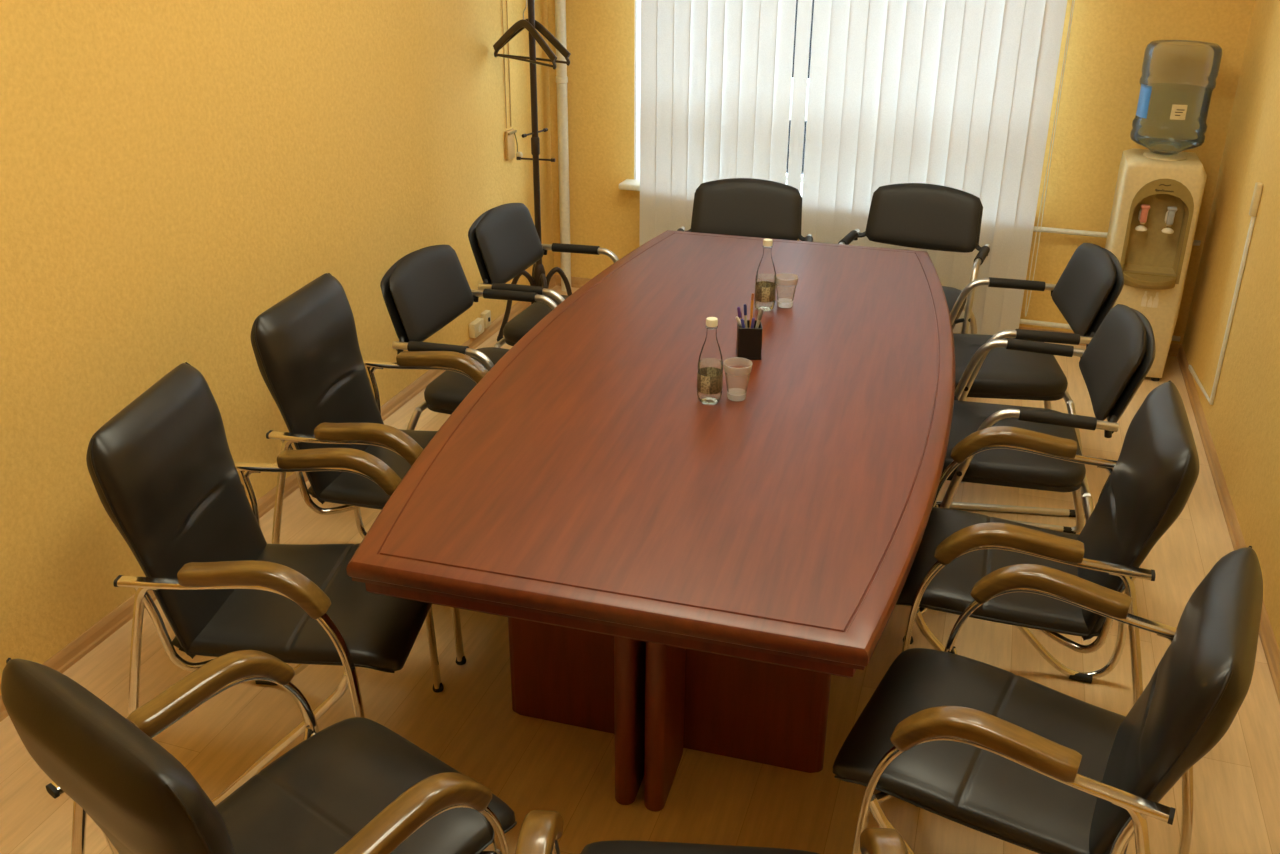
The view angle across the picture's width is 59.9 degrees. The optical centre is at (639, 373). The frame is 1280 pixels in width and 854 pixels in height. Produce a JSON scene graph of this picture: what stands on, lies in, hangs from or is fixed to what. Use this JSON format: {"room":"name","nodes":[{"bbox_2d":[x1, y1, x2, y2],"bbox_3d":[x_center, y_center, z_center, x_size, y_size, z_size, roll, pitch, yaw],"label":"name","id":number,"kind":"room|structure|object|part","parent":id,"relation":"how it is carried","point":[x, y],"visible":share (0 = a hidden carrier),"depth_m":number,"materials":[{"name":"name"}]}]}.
{"room":"conference room","nodes":[
{"label":"conference room","id":0,"kind":"room"},
{"bbox_2d":[0,0,553,695],"bbox_3d":[-1.577,-0.625,2.787,0.200,2.850,7.333,8,24,17],"label":"wall","id":1,"kind":"structure","parent":0,"point":[172,172],"depth_m":3.31,"materials":[{"name":"paint"}]},
{"bbox_2d":[0,275,555,721],"bbox_3d":[-1.522,0.721,3.194,0.016,0.056,6.683,8,24,17],"label":"baseboard","id":2,"kind":"structure","parent":1,"relation":"attached to","point":[96,634],"depth_m":3.80,"materials":[{"name":"brown wood"}]},
{"bbox_2d":[469,318,483,337],"bbox_3d":[-0.767,-0.212,5.219,0.037,0.070,0.100,8,24,17],"label":"wall socket","id":3,"kind":"object","parent":1,"relation":"attached to","point":[476,327],"visible":1,"depth_m":5.19,"materials":[{"name":"beige plastic"}]},
{"bbox_2d":[480,310,490,327],"bbox_3d":[-0.734,-0.258,5.308,0.036,0.076,0.060,8,24,17],"label":"wall socket","id":4,"kind":"object","parent":1,"relation":"attached to","point":[486,314],"visible":0.95,"depth_m":5.29,"materials":[{"name":"beige plastic"}]},
{"bbox_2d":[501,0,522,159],"bbox_3d":[-0.601,-1.939,4.978,0.046,1.976,0.111,8,24,17],"label":"junction box","id":5,"kind":"object","parent":1,"relation":"attached to","point":[509,134],"visible":0.98,"depth_m":5.29,"materials":[{"name":"beige plastic"}]},
{"bbox_3d":[-0.584,-1.058,5.391,0.026,0.032,0.031,8,24,17],"label":"knob","id":6,"kind":"part","parent":5,"relation":"part of","materials":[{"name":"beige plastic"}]},
{"bbox_2d":[0,285,1279,853],"bbox_3d":[0.012,0.949,2.878,3.568,0.100,7.333,8,24,17],"label":"floor","id":7,"kind":"structure","parent":0,"point":[472,726],"depth_m":2.85,"materials":[{"name":"laminate"}]},
{"bbox_2d":[1,650,516,853],"bbox_3d":[-0.575,0.804,1.869,0.563,0.956,0.633,17,28,34],"label":"chair","id":8,"kind":"object","parent":7,"relation":"on","point":[355,785],"visible":1,"depth_m":1.81,"materials":[{"name":"black leather"}]},
{"bbox_3d":[-0.708,0.678,1.622,0.458,0.532,0.185,17,28,34],"label":"backrest","id":9,"kind":"part","parent":8,"relation":"part of","materials":[{"name":"black leather"}]},
{"bbox_3d":[-0.779,0.867,2.064,0.028,0.657,0.500,17,28,34],"label":"frame","id":10,"kind":"part","parent":8,"relation":"part of","materials":[{"name":"silver metal"}]},
{"bbox_3d":[-0.797,0.895,2.031,0.044,0.654,0.543,17,28,34],"label":"leg","id":11,"kind":"part","parent":8,"relation":"part of","materials":[{"name":"silver metal"}]},
{"bbox_3d":[-0.753,0.569,1.972,0.051,0.111,0.302,17,28,34],"label":"armrest","id":12,"kind":"part","parent":8,"relation":"part of","materials":[{"name":"brown wood"}]},
{"bbox_3d":[-0.540,0.811,1.922,0.452,0.070,0.519,17,28,34],"label":"seat","id":13,"kind":"part","parent":8,"relation":"part of","materials":[{"name":"black leather"}]},
{"bbox_3d":[-0.345,0.692,1.689,0.051,0.111,0.302,17,28,34],"label":"armrest","id":14,"kind":"part","parent":8,"relation":"part of","materials":[{"name":"brown wood"}]},
{"bbox_3d":[-0.371,0.990,1.781,0.028,0.657,0.500,17,28,34],"label":"frame","id":15,"kind":"part","parent":8,"relation":"part of","materials":[{"name":"silver metal"}]},
{"bbox_2d":[86,362,443,805],"bbox_3d":[-0.805,0.500,2.579,0.633,0.956,0.563,2,23,5],"label":"chair","id":16,"kind":"object","parent":7,"relation":"on","point":[163,469],"visible":0.79,"depth_m":2.43,"materials":[{"name":"black leather"}]},
{"bbox_3d":[-1.026,0.296,2.516,0.185,0.532,0.458,2,23,5],"label":"backrest","id":17,"kind":"part","parent":16,"relation":"part of","materials":[{"name":"black leather"}]},
{"bbox_3d":[-0.872,0.730,2.417,0.542,0.654,0.044,2,23,5],"label":"leg","id":18,"kind":"part","parent":16,"relation":"part of","materials":[{"name":"silver metal"}]},
{"bbox_3d":[-0.829,0.724,2.398,0.500,0.657,0.028,2,23,5],"label":"frame","id":19,"kind":"part","parent":16,"relation":"part of","materials":[{"name":"silver metal"}]},
{"bbox_3d":[-0.787,0.441,2.273,0.302,0.111,0.051,2,23,5],"label":"armrest","id":20,"kind":"part","parent":16,"relation":"part of","materials":[{"name":"brown wood"}]},
{"bbox_3d":[-0.825,0.539,2.865,0.543,0.654,0.044,2,23,5],"label":"leg","id":21,"kind":"part","parent":16,"relation":"part of","materials":[{"name":"silver metal"}]},
{"bbox_3d":[-0.748,0.528,2.586,0.519,0.070,0.452,2,23,5],"label":"seat","id":22,"kind":"part","parent":16,"relation":"part of","materials":[{"name":"black leather"}]},
{"bbox_3d":[-0.781,0.525,2.867,0.500,0.657,0.028,2,23,5],"label":"frame","id":23,"kind":"part","parent":16,"relation":"part of","materials":[{"name":"silver metal"}]},
{"bbox_3d":[-0.739,0.241,2.742,0.302,0.111,0.051,2,23,5],"label":"armrest","id":24,"kind":"part","parent":16,"relation":"part of","materials":[{"name":"brown wood"}]},
{"bbox_2d":[250,273,488,664],"bbox_3d":[-0.676,0.246,3.178,0.633,0.956,0.563,5,24,11],"label":"chair","id":25,"kind":"object","parent":7,"relation":"on","point":[306,348],"visible":0.65,"depth_m":3.03,"materials":[{"name":"black leather"}]},
{"bbox_3d":[-0.772,0.472,3.025,0.542,0.654,0.044,5,24,11],"label":"leg","id":26,"kind":"part","parent":25,"relation":"part of","materials":[{"name":"silver metal"}]},
{"bbox_3d":[-0.893,0.031,3.140,0.185,0.532,0.458,5,24,11],"label":"backrest","id":27,"kind":"part","parent":25,"relation":"part of","materials":[{"name":"black leather"}]},
{"bbox_3d":[-0.732,0.468,3.001,0.500,0.657,0.028,5,24,11],"label":"frame","id":28,"kind":"part","parent":25,"relation":"part of","materials":[{"name":"silver metal"}]},
{"bbox_3d":[-0.666,0.285,3.465,0.543,0.654,0.044,5,24,11],"label":"leg","id":29,"kind":"part","parent":25,"relation":"part of","materials":[{"name":"silver metal"}]},
{"bbox_3d":[-0.691,0.186,2.872,0.302,0.111,0.051,5,24,11],"label":"armrest","id":30,"kind":"part","parent":25,"relation":"part of","materials":[{"name":"brown wood"}]},
{"bbox_3d":[-0.621,0.277,3.178,0.519,0.070,0.452,5,24,11],"label":"seat","id":31,"kind":"part","parent":25,"relation":"part of","materials":[{"name":"black leather"}]},
{"bbox_3d":[-0.621,0.273,3.461,0.500,0.657,0.028,5,24,11],"label":"frame","id":32,"kind":"part","parent":25,"relation":"part of","materials":[{"name":"silver metal"}]},
{"bbox_3d":[-0.579,-0.009,3.332,0.302,0.111,0.051,5,24,11],"label":"armrest","id":33,"kind":"part","parent":25,"relation":"part of","materials":[{"name":"brown wood"}]},
{"bbox_2d":[380,245,557,429],"bbox_3d":[-0.504,0.034,3.785,0.596,0.872,0.577,8,24,17],"label":"chair","id":34,"kind":"object","parent":7,"relation":"on","point":[426,289],"visible":0.52,"depth_m":3.66,"materials":[{"name":"black leather"}]},
{"bbox_3d":[-0.707,-0.278,3.726,0.117,0.254,0.456,8,24,17],"label":"backrest","id":35,"kind":"part","parent":34,"relation":"part of","materials":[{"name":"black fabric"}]},
{"bbox_3d":[-0.569,0.216,3.608,0.572,0.672,0.084,8,24,17],"label":"frame","id":36,"kind":"part","parent":34,"relation":"part of","materials":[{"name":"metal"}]},
{"bbox_3d":[-0.447,0.035,3.765,0.450,0.081,0.456,8,24,17],"label":"seat","id":37,"kind":"part","parent":34,"relation":"part of","materials":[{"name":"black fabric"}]},
{"bbox_3d":[-0.417,0.037,4.032,0.572,0.672,0.084,8,24,17],"label":"frame","id":38,"kind":"part","parent":34,"relation":"part of","materials":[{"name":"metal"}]},
{"bbox_2d":[497,0,571,340],"bbox_3d":[-0.473,-0.992,5.040,0.319,1.775,0.319,12,26,26],"label":"coat rack","id":39,"kind":"object","parent":7,"relation":"on","point":[538,278],"visible":0.69,"depth_m":5.07,"materials":[{"name":"brown metal"}]},
{"bbox_3d":[-0.582,-0.331,5.288,0.203,0.330,0.024,-6,24,-15],"label":"leg","id":40,"kind":"part","parent":39,"relation":"part of","materials":[{"name":"brown metal"}]},
{"bbox_2d":[493,0,556,69],"bbox_3d":[-0.501,-1.484,4.791,0.015,0.288,0.429,-21,33,-40],"label":"clothes hanger","id":41,"kind":"object","parent":39,"relation":"hanging from","point":[513,29],"visible":1,"depth_m":4.78,"materials":[{"name":"black plastic"}]},
{"bbox_3d":[-0.508,-0.384,5.413,0.024,0.331,0.203,-6,24,-15],"label":"leg","id":42,"kind":"part","parent":39,"relation":"part of","materials":[{"name":"brown metal"}]},
{"bbox_2d":[497,0,570,65],"bbox_3d":[-0.478,-1.512,4.862,0.429,0.288,0.014,15,27,30],"label":"clothes hanger","id":43,"kind":"object","parent":39,"relation":"hanging from","point":[538,26],"visible":0.65,"depth_m":4.82,"materials":[{"name":"black plastic"}]},
{"bbox_3d":[-0.446,-0.301,5.220,0.024,0.331,0.203,-6,24,-15],"label":"leg","id":44,"kind":"part","parent":39,"relation":"part of","materials":[{"name":"brown metal"}]},
{"bbox_3d":[-0.372,-0.354,5.346,0.203,0.330,0.024,-6,24,-15],"label":"leg","id":45,"kind":"part","parent":39,"relation":"part of","materials":[{"name":"brown metal"}]},
{"bbox_2d":[468,203,618,347],"bbox_3d":[-0.307,-0.192,4.319,0.596,0.872,0.577,8,24,18],"label":"chair","id":46,"kind":"object","parent":7,"relation":"on","point":[504,240],"visible":0.54,"depth_m":4.21,"materials":[{"name":"black leather"}]},
{"bbox_3d":[-0.509,-0.505,4.263,0.117,0.254,0.456,8,24,18],"label":"backrest","id":47,"kind":"part","parent":46,"relation":"part of","materials":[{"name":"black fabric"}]},
{"bbox_3d":[-0.377,-0.010,4.143,0.572,0.672,0.084,8,24,18],"label":"frame","id":48,"kind":"part","parent":46,"relation":"part of","materials":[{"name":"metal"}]},
{"bbox_3d":[-0.251,-0.191,4.298,0.450,0.081,0.456,8,24,18],"label":"seat","id":49,"kind":"part","parent":46,"relation":"part of","materials":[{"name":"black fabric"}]},
{"bbox_3d":[-0.216,-0.188,4.564,0.572,0.672,0.084,8,24,18],"label":"frame","id":50,"kind":"part","parent":46,"relation":"part of","materials":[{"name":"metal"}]},
{"bbox_2d":[555,0,570,290],"bbox_3d":[-0.392,-1.759,5.482,0.062,2.840,0.062,8,24,17],"label":"pipe","id":51,"kind":"object","parent":7,"relation":"on","point":[560,5],"visible":0.94,"depth_m":5.70,"materials":[{"name":"white metal"}]},
{"bbox_2d":[346,230,954,811],"bbox_3d":[0.249,0.301,3.320,1.260,0.750,2.516,7,24,14],"label":"meeting table","id":52,"kind":"object","parent":7,"relation":"on","point":[670,571],"visible":0.99,"depth_m":2.62,"materials":[{"name":"brown wood"}]},
{"bbox_3d":[-0.009,0.665,2.571,0.048,0.664,0.228,7,24,14],"label":"leg panel","id":53,"kind":"part","parent":52,"relation":"part of","materials":[{"name":"brown wood"}]},
{"bbox_3d":[0.060,0.673,2.553,0.048,0.664,0.228,7,24,14],"label":"leg panel","id":54,"kind":"part","parent":52,"relation":"part of","materials":[{"name":"brown wood"}]},
{"bbox_3d":[0.059,0.617,2.683,0.810,0.664,0.044,7,24,14],"label":"cross panel","id":55,"kind":"part","parent":52,"relation":"part of","materials":[{"name":"brown wood"}]},
{"bbox_2d":[697,317,722,404],"bbox_3d":[0.181,-0.032,2.851,0.066,0.230,0.066,8,24,17],"label":"water bottle","id":56,"kind":"object","parent":52,"relation":"on","point":[709,379],"visible":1,"depth_m":2.85,"materials":[{"name":"clear glass"}]},
{"bbox_2d":[723,360,752,400],"bbox_3d":[0.253,0.020,2.893,0.075,0.101,0.075,8,24,17],"label":"plastic cup","id":57,"kind":"object","parent":52,"relation":"on","point":[734,397],"visible":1,"depth_m":2.90,"materials":[{"name":"plastic"}]},
{"bbox_2d":[736,320,762,359],"bbox_3d":[0.312,-0.095,3.172,0.070,0.095,0.070,1,23,1],"label":"pen holder","id":58,"kind":"object","parent":52,"relation":"on","point":[749,340],"visible":0.91,"depth_m":3.14,"materials":[{"name":"black plastic"}]},
{"bbox_2d":[737,307,740,327],"bbox_3d":[0.287,-0.123,3.165,0.029,0.141,0.011,-5,24,-12],"label":"pen","id":59,"kind":"object","parent":58,"relation":"in","point":[738,308],"visible":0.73,"depth_m":3.14,"materials":[{"name":"purple plastic"}]},
{"bbox_2d":[736,316,741,327],"bbox_3d":[0.304,-0.108,3.161,0.069,0.116,0.011,-3,23,-8],"label":"pen","id":60,"kind":"object","parent":58,"relation":"in","point":[737,317],"visible":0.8,"depth_m":3.13,"materials":[{"name":"white plastic"}]},
{"bbox_2d":[743,304,746,327],"bbox_3d":[0.301,-0.127,3.168,0.011,0.145,0.021,-17,29,-35],"label":"pen","id":61,"kind":"object","parent":58,"relation":"in","point":[744,305],"visible":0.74,"depth_m":3.15,"materials":[{"name":"plastic"}]},
{"bbox_2d":[749,293,753,327],"bbox_3d":[0.317,-0.143,3.169,0.007,0.175,0.017,8,24,18],"label":"pencil","id":62,"kind":"object","parent":58,"relation":"in","point":[752,294],"visible":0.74,"depth_m":3.15,"materials":[{"name":"orange wood"}]},
{"bbox_2d":[751,318,754,327],"bbox_3d":[0.315,-0.104,3.150,0.011,0.117,0.024,-15,28,-32],"label":"pen","id":63,"kind":"object","parent":58,"relation":"in","point":[753,319],"visible":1,"depth_m":3.12,"materials":[{"name":"purple plastic"}]},
{"bbox_2d":[756,309,763,327],"bbox_3d":[0.332,-0.120,3.167,0.037,0.133,0.012,3,23,6],"label":"pen","id":64,"kind":"object","parent":58,"relation":"in","point":[762,310],"visible":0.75,"depth_m":3.15,"materials":[{"name":"grey plastic"}]},
{"bbox_2d":[754,239,775,311],"bbox_3d":[0.398,-0.310,3.508,0.066,0.230,0.066,-1,23,-4],"label":"water bottle","id":65,"kind":"object","parent":52,"relation":"on","point":[765,291],"visible":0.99,"depth_m":3.51,"materials":[{"name":"clear glass"}]},
{"bbox_2d":[776,274,798,307],"bbox_3d":[0.467,-0.261,3.557,0.075,0.101,0.075,8,24,17],"label":"plastic cup","id":66,"kind":"object","parent":52,"relation":"on","point":[782,305],"visible":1,"depth_m":3.56,"materials":[{"name":"plastic"}]},
{"bbox_2d":[515,810,907,853],"bbox_3d":[0.098,0.913,1.623,0.563,0.956,0.633,2,23,3],"label":"chair","id":67,"kind":"object","parent":7,"relation":"on","point":[540,832],"visible":1,"depth_m":1.68,"materials":[{"name":"black leather"}]},
{"bbox_3d":[-0.154,0.728,1.606,0.051,0.111,0.302,2,23,3],"label":"armrest","id":68,"kind":"part","parent":67,"relation":"part of","materials":[{"name":"brown wood"}]},
{"bbox_3d":[-0.158,1.030,1.690,0.028,0.657,0.500,2,23,3],"label":"frame","id":69,"kind":"part","parent":67,"relation":"part of","materials":[{"name":"silver metal"}]},
{"bbox_3d":[0.101,0.916,1.686,0.452,0.070,0.519,2,23,3],"label":"seat","id":70,"kind":"part","parent":67,"relation":"part of","materials":[{"name":"black leather"}]},
{"bbox_3d":[0.357,0.743,1.577,0.051,0.111,0.302,2,23,3],"label":"armrest","id":71,"kind":"part","parent":67,"relation":"part of","materials":[{"name":"brown wood"}]},
{"bbox_2d":[677,178,812,241],"bbox_3d":[0.411,-0.322,4.637,0.577,0.872,0.596,4,23,10],"label":"chair","id":72,"kind":"object","parent":7,"relation":"on","point":[748,207],"visible":0.34,"depth_m":4.69,"materials":[{"name":"black leather"}]},
{"bbox_2d":[838,183,989,400],"bbox_3d":[1.096,-0.293,4.578,0.577,0.872,0.596,10,25,22],"label":"chair","id":73,"kind":"object","parent":7,"relation":"on","point":[913,215],"visible":0.55,"depth_m":4.61,"materials":[{"name":"black leather"}]},
{"bbox_3d":[1.185,-0.654,4.639,0.456,0.254,0.117,10,25,22],"label":"backrest","id":74,"kind":"part","parent":73,"relation":"part of","materials":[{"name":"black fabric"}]},
{"bbox_3d":[1.072,-0.279,4.525,0.456,0.081,0.450,10,25,22],"label":"seat","id":75,"kind":"part","parent":73,"relation":"part of","materials":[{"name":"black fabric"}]},
{"bbox_3d":[1.312,-0.158,4.517,0.084,0.672,0.572,10,25,22],"label":"frame","id":76,"kind":"part","parent":73,"relation":"part of","materials":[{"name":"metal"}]},
{"bbox_2d":[936,243,1123,516],"bbox_3d":[1.308,-0.021,3.942,0.596,0.872,0.577,3,23,7],"label":"chair","id":77,"kind":"object","parent":7,"relation":"on","point":[1091,282],"visible":0.62,"depth_m":3.77,"materials":[{"name":"black leather"}]},
{"bbox_3d":[1.326,-0.025,4.204,0.572,0.672,0.084,3,23,7],"label":"frame","id":78,"kind":"part","parent":77,"relation":"part of","materials":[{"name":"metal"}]},
{"bbox_3d":[1.249,-0.032,3.946,0.450,0.081,0.456,3,23,7],"label":"seat","id":79,"kind":"part","parent":77,"relation":"part of","materials":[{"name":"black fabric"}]},
{"bbox_3d":[1.265,0.163,3.761,0.572,0.672,0.084,3,23,7],"label":"frame","id":80,"kind":"part","parent":77,"relation":"part of","materials":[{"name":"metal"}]},
{"bbox_3d":[1.524,-0.294,3.797,0.117,0.254,0.456,3,23,7],"label":"backrest","id":81,"kind":"part","parent":77,"relation":"part of","materials":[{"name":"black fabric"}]},
{"bbox_2d":[896,381,1198,705],"bbox_3d":[0.920,0.475,2.711,0.633,0.919,0.563,8,24,17],"label":"chair","id":82,"kind":"object","parent":7,"relation":"on","point":[1155,473],"visible":0.8,"depth_m":2.52,"materials":[{"name":"black leather"}]},
{"bbox_3d":[0.866,0.476,2.731,0.519,0.070,0.452,8,24,17],"label":"seat","id":83,"kind":"part","parent":82,"relation":"part of","materials":[{"name":"black leather"}]},
{"bbox_3d":[0.802,0.386,2.423,0.302,0.111,0.051,8,24,17],"label":"armrest","id":84,"kind":"part","parent":82,"relation":"part of","materials":[{"name":"brown wood"}]},
{"bbox_3d":[0.963,0.197,2.871,0.302,0.111,0.051,8,24,17],"label":"armrest","id":85,"kind":"part","parent":82,"relation":"part of","materials":[{"name":"brown wood"}]},
{"bbox_3d":[1.000,0.488,2.981,0.500,0.657,0.028,8,24,17],"label":"frame","id":86,"kind":"part","parent":82,"relation":"part of","materials":[{"name":"silver metal"}]},
{"bbox_3d":[0.839,0.677,2.533,0.500,0.657,0.028,8,24,17],"label":"frame","id":87,"kind":"part","parent":82,"relation":"part of","materials":[{"name":"silver metal"}]},
{"bbox_3d":[0.884,0.690,2.535,0.543,0.654,0.044,8,24,17],"label":"leg","id":88,"kind":"part","parent":82,"relation":"part of","materials":[{"name":"silver metal"}]},
{"bbox_3d":[1.038,0.509,2.963,0.542,0.654,0.044,8,24,17],"label":"leg","id":89,"kind":"part","parent":82,"relation":"part of","materials":[{"name":"silver metal"}]},
{"bbox_3d":[1.134,0.308,2.564,0.185,0.495,0.458,8,24,17],"label":"backrest","id":90,"kind":"part","parent":82,"relation":"part of","materials":[{"name":"black leather"}]},
{"bbox_2d":[833,546,1262,853],"bbox_3d":[0.737,0.731,2.120,0.633,0.908,0.563,13,26,28],"label":"chair","id":91,"kind":"object","parent":7,"relation":"on","point":[1007,756],"visible":1,"depth_m":1.98,"materials":[{"name":"black leather"}]},
{"bbox_3d":[0.688,0.723,2.148,0.519,0.070,0.452,13,26,28],"label":"seat","id":92,"kind":"part","parent":91,"relation":"part of","materials":[{"name":"black leather"}]},
{"bbox_3d":[0.573,0.625,1.858,0.302,0.111,0.051,13,26,28],"label":"armrest","id":93,"kind":"part","parent":91,"relation":"part of","materials":[{"name":"brown wood"}]},
{"bbox_3d":[0.649,0.936,1.955,0.543,0.654,0.044,13,26,28],"label":"leg","id":94,"kind":"part","parent":91,"relation":"part of","materials":[{"name":"silver metal"}]},
{"bbox_3d":[0.606,0.919,1.961,0.500,0.657,0.028,13,26,28],"label":"frame","id":95,"kind":"part","parent":91,"relation":"part of","materials":[{"name":"silver metal"}]},
{"bbox_3d":[0.833,0.454,2.265,0.302,0.111,0.051,13,26,28],"label":"armrest","id":96,"kind":"part","parent":91,"relation":"part of","materials":[{"name":"brown wood"}]},
{"bbox_3d":[0.866,0.748,2.367,0.500,0.657,0.028,13,26,28],"label":"frame","id":97,"kind":"part","parent":91,"relation":"part of","materials":[{"name":"silver metal"}]},
{"bbox_3d":[0.898,0.772,2.343,0.542,0.654,0.044,13,26,28],"label":"leg","id":98,"kind":"part","parent":91,"relation":"part of","materials":[{"name":"silver metal"}]},
{"bbox_3d":[0.931,0.581,1.933,0.185,0.484,0.458,13,26,28],"label":"backrest","id":99,"kind":"part","parent":91,"relation":"part of","materials":[{"name":"black leather"}]},
{"bbox_2d":[940,304,1155,533],"bbox_3d":[1.155,0.221,3.369,0.596,0.872,0.577,6,24,12],"label":"chair","id":100,"kind":"object","parent":7,"relation":"on","point":[1120,354],"visible":0.67,"depth_m":3.18,"materials":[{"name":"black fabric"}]},
{"bbox_3d":[1.097,0.209,3.379,0.450,0.081,0.456,6,24,12],"label":"seat","id":101,"kind":"part","parent":100,"relation":"part of","materials":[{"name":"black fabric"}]},
{"bbox_3d":[1.200,0.219,3.627,0.572,0.672,0.084,6,24,12],"label":"frame","id":102,"kind":"part","parent":100,"relation":"part of","materials":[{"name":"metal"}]},
{"bbox_3d":[1.086,0.403,3.193,0.572,0.672,0.084,6,24,12],"label":"frame","id":103,"kind":"part","parent":100,"relation":"part of","materials":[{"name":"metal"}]},
{"bbox_3d":[1.367,-0.042,3.202,0.117,0.254,0.456,6,24,12],"label":"backrest","id":104,"kind":"part","parent":100,"relation":"part of","materials":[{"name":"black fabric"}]},
{"bbox_2d":[1105,148,1206,381],"bbox_3d":[2.209,-0.468,4.863,0.314,0.979,0.380,8,24,17],"label":"water cooler","id":105,"kind":"object","parent":7,"relation":"on","point":[1157,201],"visible":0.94,"depth_m":4.74,"materials":[{"name":"beige plastic"}]},
{"bbox_2d":[1135,204,1149,230],"bbox_3d":[2.139,-0.668,4.726,0.048,0.110,0.096,8,24,17],"label":"tap","id":106,"kind":"object","parent":105,"relation":"on","point":[1142,211],"depth_m":4.73,"materials":[{"name":"red plastic"}]},
{"bbox_2d":[1123,272,1176,289],"bbox_3d":[2.182,-0.402,4.774,0.218,0.071,0.160,8,24,17],"label":"drip tray","id":107,"kind":"object","parent":105,"relation":"on","point":[1132,280],"depth_m":4.74,"materials":[{"name":"beige plastic"}]},
{"bbox_2d":[1162,206,1176,233],"bbox_3d":[2.238,-0.654,4.696,0.048,0.110,0.096,8,24,17],"label":"tap","id":108,"kind":"object","parent":105,"relation":"on","point":[1169,213],"depth_m":4.70,"materials":[{"name":"white plastic"}]},
{"bbox_2d":[1130,40,1221,154],"bbox_3d":[2.217,-1.137,4.611,0.288,0.452,0.288,8,24,17],"label":"water jug","id":109,"kind":"object","parent":105,"relation":"on","point":[1178,112],"visible":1,"depth_m":4.63,"materials":[{"name":"clear plastic"}]},
{"bbox_2d":[547,0,1254,344],"bbox_3d":[1.110,-1.680,5.307,3.168,2.850,0.450,8,24,17],"label":"wall","id":110,"kind":"structure","parent":0,"point":[1109,39],"depth_m":5.04,"materials":[{"name":"paint"}]},
{"bbox_2d":[634,0,640,178],"bbox_3d":[0.972,-1.814,5.301,1.952,1.900,0.448,8,24,17],"label":"trim","id":111,"kind":"structure","parent":110,"relation":"attached to","point":[637,2],"depth_m":5.59,"materials":[{"name":"white plastic"}]},
{"bbox_2d":[619,78,808,196],"bbox_3d":[0.917,-1.760,5.201,2.013,1.898,0.438,8,24,17],"label":"window","id":112,"kind":"structure","parent":110,"relation":"in","point":[628,184],"depth_m":5.65,"materials":[{"name":"white plastic"}]},
{"bbox_3d":[0.905,-0.894,5.548,2.013,0.032,0.398,8,24,17],"label":"sill","id":113,"kind":"part","parent":112,"relation":"part of","materials":[{"name":"white paint"}]},
{"bbox_3d":[0.989,-1.836,5.348,1.928,1.873,0.080,8,24,17],"label":"frame","id":114,"kind":"part","parent":112,"relation":"part of","materials":[{"name":"white plastic"}]},
{"bbox_2d":[639,0,1074,334],"bbox_3d":[0.902,-1.480,5.005,1.934,2.615,0.059,8,24,17],"label":"vertical blind","id":115,"kind":"object","parent":110,"relation":"attached to","point":[957,94],"visible":0.58,"depth_m":5.10,"materials":[{"name":"white fabric"}]},
{"bbox_3d":[1.800,-1.383,4.686,0.022,2.442,0.007,5,23,10],"label":"pull cord","id":116,"kind":"part","parent":115,"relation":"part of","materials":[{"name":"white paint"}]},
{"bbox_2d":[555,275,1180,355],"bbox_3d":[1.028,-0.308,5.650,3.168,0.056,0.016,8,24,17],"label":"baseboard","id":117,"kind":"structure","parent":110,"relation":"attached to","point":[576,282],"depth_m":5.39,"materials":[{"name":"brown wood"}]},
{"bbox_2d":[1019,319,1179,340],"bbox_3d":[2.065,-0.216,5.256,0.900,0.023,0.023,8,24,17],"label":"pipe","id":118,"kind":"object","parent":110,"relation":"attached to","point":[1022,321],"visible":0.32,"depth_m":5.28,"materials":[{"name":"white paint"}]},
{"bbox_2d":[1033,226,1200,245],"bbox_3d":[2.067,-0.636,5.077,0.900,0.023,0.023,8,24,17],"label":"pipe","id":119,"kind":"object","parent":110,"relation":"attached to","point":[1043,229],"visible":0.34,"depth_m":5.09,"materials":[{"name":"white paint"}]},
{"bbox_2d":[1182,0,1279,650],"bbox_3d":[1.617,-0.191,1.813,0.200,2.850,7.333,8,24,17],"label":"wall","id":120,"kind":"structure","parent":0,"point":[1243,418],"depth_m":4.04,"materials":[{"name":"paint"}]},
{"bbox_2d":[1188,182,1262,404],"bbox_3d":[2.324,-0.351,4.449,0.022,0.961,0.616,8,24,17],"label":"cable trunking","id":121,"kind":"object","parent":120,"relation":"attached to","point":[1258,187],"visible":1,"depth_m":4.16,"materials":[{"name":"white paint"}]},
{"bbox_2d":[1177,345,1279,703],"bbox_3d":[1.467,1.127,2.282,0.016,0.056,6.683,8,24,17],"label":"baseboard","id":122,"kind":"structure","parent":120,"relation":"attached to","point":[1266,634],"depth_m":3.89,"materials":[{"name":"brown wood"}]},
{"label":"outside","id":123,"kind":"structure","parent":0,"visible":0},
{"bbox_2d":[786,0,813,173],"bbox_3d":[64.561,-68.919,180.963,400.000,0.200,392.000,8,24,17],"label":"ground","id":124,"kind":"structure","parent":123,"point":[796,0],"depth_m":51.19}
]}

